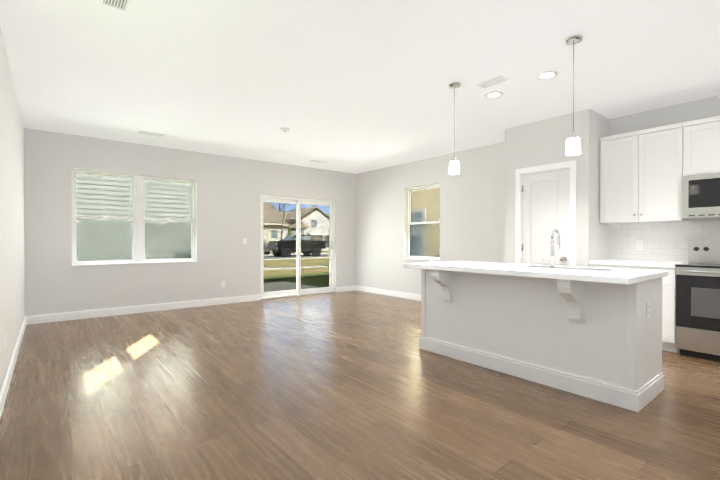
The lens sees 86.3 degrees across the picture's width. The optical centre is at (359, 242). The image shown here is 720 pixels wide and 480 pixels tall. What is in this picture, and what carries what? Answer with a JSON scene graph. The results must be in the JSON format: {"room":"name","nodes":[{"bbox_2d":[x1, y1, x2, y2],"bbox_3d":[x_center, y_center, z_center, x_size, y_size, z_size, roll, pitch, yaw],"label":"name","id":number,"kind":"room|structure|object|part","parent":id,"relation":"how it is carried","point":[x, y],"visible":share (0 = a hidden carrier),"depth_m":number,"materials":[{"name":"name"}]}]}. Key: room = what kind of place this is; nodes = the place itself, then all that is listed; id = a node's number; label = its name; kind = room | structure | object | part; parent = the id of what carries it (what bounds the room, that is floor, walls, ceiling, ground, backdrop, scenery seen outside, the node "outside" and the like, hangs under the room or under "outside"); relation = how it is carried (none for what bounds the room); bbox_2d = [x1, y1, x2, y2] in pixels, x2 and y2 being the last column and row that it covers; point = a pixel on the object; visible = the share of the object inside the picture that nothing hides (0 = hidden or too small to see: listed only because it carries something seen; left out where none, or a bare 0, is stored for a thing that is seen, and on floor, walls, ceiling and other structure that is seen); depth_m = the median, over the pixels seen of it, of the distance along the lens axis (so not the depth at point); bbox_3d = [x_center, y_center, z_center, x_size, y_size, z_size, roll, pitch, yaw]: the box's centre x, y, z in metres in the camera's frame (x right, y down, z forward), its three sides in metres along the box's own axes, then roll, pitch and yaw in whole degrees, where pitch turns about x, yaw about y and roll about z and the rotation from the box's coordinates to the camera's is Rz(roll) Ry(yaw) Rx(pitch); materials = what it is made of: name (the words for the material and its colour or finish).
{"room":"kitchen","nodes":[
{"label":"kitchen","id":0,"kind":"room"},
{"bbox_2d":[0,26,24,391],"bbox_3d":[-1.864,-0.201,1.761,0.150,2.700,8.900,0,1,-39],"label":"wall","id":1,"kind":"structure","parent":0,"point":[12,285],"depth_m":3.37,"materials":[{"name":"paint"}]},
{"bbox_2d":[0,316,26,418],"bbox_3d":[-1.847,1.089,1.880,0.014,0.117,8.750,0,1,-39],"label":"baseboard","id":2,"kind":"structure","parent":1,"relation":"attached to","point":[3,394],"depth_m":3.22,"materials":[{"name":"white wood"}]},
{"bbox_2d":[24,128,355,315],"bbox_3d":[-2.397,-0.238,7.150,6.100,2.700,0.150,0,1,-39],"label":"wall","id":3,"kind":"structure","parent":0,"point":[229,190],"depth_m":6.39,"materials":[{"name":"paint"}]},
{"bbox_2d":[71,169,141,265],"bbox_3d":[-3.890,-0.375,5.929,0.905,1.430,0.168,0,1,-39],"label":"window","id":4,"kind":"structure","parent":3,"relation":"in","point":[106,218],"depth_m":5.95,"materials":[{"name":"glass"}]},
{"bbox_2d":[27,294,260,324],"bbox_3d":[-3.251,1.059,6.362,3.410,0.117,0.014,0,1,-39],"label":"baseboard","id":5,"kind":"structure","parent":3,"relation":"attached to","point":[46,318],"depth_m":6.09,"materials":[{"name":"white wood"}]},
{"bbox_2d":[141,175,196,263],"bbox_3d":[-3.213,-0.379,6.477,0.835,1.430,0.168,0,1,-39],"label":"window","id":6,"kind":"structure","parent":3,"relation":"in","point":[167,220],"depth_m":6.50,"materials":[{"name":"glass"}]},
{"bbox_2d":[260,195,334,299],"bbox_3d":[-1.280,0.085,8.053,1.790,2.040,0.154,0,1,-39],"label":"sliding glass door","id":7,"kind":"structure","parent":3,"relation":"in","point":[297,246],"depth_m":8.04,"materials":[{"name":"clear glass"}]},
{"bbox_2d":[336,285,355,291],"bbox_3d":[-0.328,1.042,8.727,0.530,0.117,0.014,0,1,-39],"label":"baseboard","id":8,"kind":"structure","parent":3,"relation":"attached to","point":[344,288],"depth_m":8.73,"materials":[{"name":"white wood"}]},
{"bbox_2d":[0,290,719,479],"bbox_3d":[0.402,1.385,3.701,6.100,0.500,9.050,0,1,-39],"label":"floor","id":9,"kind":"structure","parent":0,"point":[353,385],"depth_m":2.65,"materials":[{"name":"brown wood"}]},
{"bbox_2d":[419,269,666,411],"bbox_3d":[1.427,0.697,3.490,0.864,0.880,1.972,0,1,-39],"label":"kitchen island","id":10,"kind":"object","parent":9,"relation":"on","point":[594,333],"depth_m":3.03,"materials":[{"name":"paint"}]},
{"bbox_2d":[403,261,666,284],"bbox_3d":[1.427,0.237,3.488,0.916,0.040,1.990,0,1,-39],"label":"island countertop","id":11,"kind":"structure","parent":10,"relation":"on","point":[557,273],"depth_m":3.06,"materials":[{"name":"white stone"}]},
{"bbox_2d":[541,229,559,268],"bbox_3d":[1.648,0.048,3.304,0.158,0.338,0.112,0,1,-39],"label":"faucet","id":12,"kind":"object","parent":11,"relation":"on","point":[552,243],"depth_m":3.24,"materials":[{"name":"silver metal"}]},
{"bbox_2d":[646,302,649,318],"bbox_3d":[2.066,0.482,2.752,0.070,0.115,0.009,0,1,-39],"label":"outlet","id":13,"kind":"object","parent":10,"relation":"attached to","point":[647,303],"depth_m":2.74,"materials":[{"name":"white plastic"}]},
{"bbox_2d":[590,264,620,268],"bbox_3d":[3.073,0.690,4.524,0.603,0.880,0.459,0,1,-39],"label":"base cabinet","id":14,"kind":"object","parent":9,"relation":"on","point":[618,266],"depth_m":4.37,"materials":[{"name":"white wood"}]},
{"bbox_2d":[621,268,679,352],"bbox_3d":[3.286,0.692,4.261,0.603,0.880,0.459,0,1,-39],"label":"base cabinet","id":15,"kind":"object","parent":9,"relation":"on","point":[668,282],"depth_m":3.94,"materials":[{"name":"white wood"}]},
{"bbox_2d":[589,260,687,267],"bbox_3d":[3.174,0.231,4.385,0.618,0.040,0.798,0,1,-39],"label":"countertop","id":16,"kind":"structure","parent":15,"relation":"on","point":[624,263],"depth_m":4.20,"materials":[{"name":"white stone"}]},
{"bbox_2d":[676,240,719,361],"bbox_3d":[3.631,0.553,3.745,0.658,1.165,0.764,0,1,-39],"label":"stove","id":17,"kind":"object","parent":9,"relation":"on","point":[698,305],"visible":1,"depth_m":3.76,"materials":[{"name":"silver metal"}]},
{"bbox_2d":[0,0,719,173],"bbox_3d":[0.402,-1.625,3.681,6.100,0.120,9.050,0,1,-39],"label":"ceiling","id":18,"kind":"structure","parent":0,"point":[354,86],"depth_m":3.46,"materials":[{"name":"paint"}]},
{"bbox_2d":[100,0,130,11],"bbox_3d":[-1.528,-1.549,2.409,0.150,0.012,0.300,0,1,-39],"label":"ceiling vent","id":19,"kind":"object","parent":18,"relation":"in","point":[122,5],"visible":0.94,"depth_m":2.49,"materials":[{"name":"grey metal"}]},
{"bbox_2d":[137,131,163,136],"bbox_3d":[-3.018,-1.571,5.539,0.320,0.012,0.140,0,1,-39],"label":"ceiling vent","id":20,"kind":"object","parent":18,"relation":"in","point":[150,133],"visible":1,"depth_m":5.52,"materials":[{"name":"grey metal"}]},
{"bbox_2d":[280,127,289,131],"bbox_3d":[-1.038,-1.559,5.301,0.140,0.032,0.140,0,1,-39],"label":"smoke detector","id":21,"kind":"object","parent":18,"relation":"attached to","point":[284,129],"visible":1,"depth_m":5.26,"materials":[{"name":"grey plastic"}]},
{"bbox_2d":[310,160,326,162],"bbox_3d":[-0.807,-1.584,7.481,0.320,0.012,0.140,0,1,-39],"label":"ceiling vent","id":22,"kind":"object","parent":18,"relation":"in","point":[317,161],"visible":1,"depth_m":7.46,"materials":[{"name":"grey metal"}]},
{"bbox_2d":[448,82,460,174],"bbox_3d":[0.933,-1.123,3.799,0.124,0.884,0.124,0,1,-39],"label":"pendant light","id":23,"kind":"object","parent":18,"relation":"hanging from","point":[454,167],"visible":1,"depth_m":3.78,"materials":[{"name":"white glass"}]},
{"bbox_3d":[0.933,-0.743,3.801,0.106,0.124,0.106,0,1,-39],"label":"lamp shade","id":24,"kind":"part","parent":23,"relation":"part of","materials":[{"name":"white glass"}]},
{"bbox_2d":[484,91,502,98],"bbox_3d":[1.412,-1.562,4.054,0.190,0.009,0.190,0,1,-39],"label":"recessed light","id":25,"kind":"object","parent":18,"relation":"in","point":[493,94],"visible":1,"depth_m":4.04,"materials":[{"name":"white plastic"}]},
{"bbox_2d":[477,75,509,88],"bbox_3d":[1.292,-1.558,3.726,0.130,0.012,0.280,0,1,-39],"label":"ceiling vent","id":26,"kind":"object","parent":18,"relation":"in","point":[493,81],"visible":0.98,"depth_m":3.72,"materials":[{"name":"grey metal"}]},
{"bbox_2d":[536,70,557,79],"bbox_3d":[1.738,-1.559,3.572,0.190,0.009,0.190,0,1,-39],"label":"recessed light","id":27,"kind":"object","parent":18,"relation":"in","point":[546,75],"visible":1,"depth_m":3.57,"materials":[{"name":"white plastic"}]},
{"bbox_2d":[564,34,582,155],"bbox_3d":[1.631,-1.117,2.936,0.124,0.884,0.124,0,1,-39],"label":"pendant light","id":28,"kind":"object","parent":18,"relation":"hanging from","point":[573,144],"visible":1,"depth_m":2.91,"materials":[{"name":"white glass"}]},
{"bbox_3d":[1.631,-0.737,2.938,0.106,0.124,0.106,0,1,-39],"label":"lamp shade","id":29,"kind":"part","parent":28,"relation":"part of","materials":[{"name":"white glass"}]},
{"bbox_2d":[356,95,719,294],"bbox_3d":[2.762,-0.227,5.503,0.150,2.700,8.900,0,1,-39],"label":"wall","id":30,"kind":"structure","parent":0,"point":[472,210],"depth_m":6.84,"materials":[{"name":"paint"}]},
{"bbox_2d":[356,285,420,300],"bbox_3d":[1.195,1.052,7.319,0.014,0.117,4.120,0,1,-39],"label":"baseboard","id":31,"kind":"structure","parent":30,"relation":"attached to","point":[412,296],"depth_m":8.02,"materials":[{"name":"white wood"}]},
{"bbox_2d":[404,183,439,260],"bbox_3d":[1.220,-0.385,7.394,0.168,1.430,0.900,0,1,-39],"label":"window","id":32,"kind":"structure","parent":30,"relation":"in","point":[423,222],"depth_m":7.44,"materials":[{"name":"glass"}]},
{"bbox_2d":[600,132,628,223],"bbox_3d":[3.183,-0.756,4.585,0.343,1.030,0.449,0,1,-39],"label":"upper cabinet","id":33,"kind":"object","parent":30,"relation":"attached to","point":[614,155],"depth_m":4.54,"materials":[{"name":"white wood"}]},
{"bbox_2d":[629,122,692,223],"bbox_3d":[3.390,-0.754,4.329,0.343,1.030,0.449,0,1,-39],"label":"upper cabinet","id":34,"kind":"object","parent":30,"relation":"attached to","point":[643,172],"depth_m":4.23,"materials":[{"name":"white wood"}]},
{"bbox_2d":[608,219,719,261],"bbox_3d":[3.951,-0.051,3.906,0.008,0.530,2.518,0,1,-39],"label":"backsplash","id":35,"kind":"structure","parent":30,"relation":"attached to","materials":[{"name":"tile"}]},
{"bbox_2d":[636,241,642,249],"bbox_3d":[3.366,0.029,4.624,0.009,0.115,0.070,0,1,-39],"label":"outlet","id":36,"kind":"object","parent":35,"relation":"attached to","point":[639,245],"visible":1,"depth_m":4.62,"materials":[{"name":"white plastic"}]},
{"bbox_2d":[685,116,719,175],"bbox_3d":[3.673,-0.984,3.977,0.343,0.565,0.443,0,1,-39],"label":"upper cabinet","id":37,"kind":"object","parent":30,"relation":"attached to","point":[702,136],"depth_m":3.92,"materials":[{"name":"white wood"}]},
{"bbox_2d":[682,172,719,219],"bbox_3d":[3.728,-0.474,3.817,0.441,0.442,0.758,0,1,-39],"label":"microwave","id":38,"kind":"object","parent":37,"relation":"attached to","point":[700,196],"visible":1,"depth_m":3.88,"materials":[{"name":"silver metal"}]},
{"bbox_2d":[505,109,608,266],"bbox_3d":[2.584,-0.224,5.102,0.629,2.700,1.060,0,1,-39],"label":"wall","id":39,"kind":"structure","parent":0,"point":[537,143],"depth_m":4.71,"materials":[{"name":"paint"}]},
{"bbox_2d":[522,168,569,265],"bbox_3d":[2.370,0.104,4.912,0.035,2.022,0.600,0,1,-39],"label":"pantry door","id":40,"kind":"structure","parent":39,"relation":"in","point":[545,204],"depth_m":4.90,"materials":[{"name":"paint"}]},
{"bbox_2d":[521,186,566,261],"bbox_3d":[2.317,0.072,4.894,0.076,1.670,0.578,0,1,-39],"label":"door hardware","id":41,"kind":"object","parent":40,"relation":"attached to","point":[563,259],"depth_m":4.71,"materials":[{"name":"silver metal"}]},
{"bbox_2d":[515,160,576,265],"bbox_3d":[2.382,0.068,4.921,0.116,2.118,0.766,0,1,-39],"label":"door frame","id":42,"kind":"structure","parent":39,"relation":"attached to","point":[572,165],"depth_m":4.80,"materials":[{"name":"white wood"}]}
]}

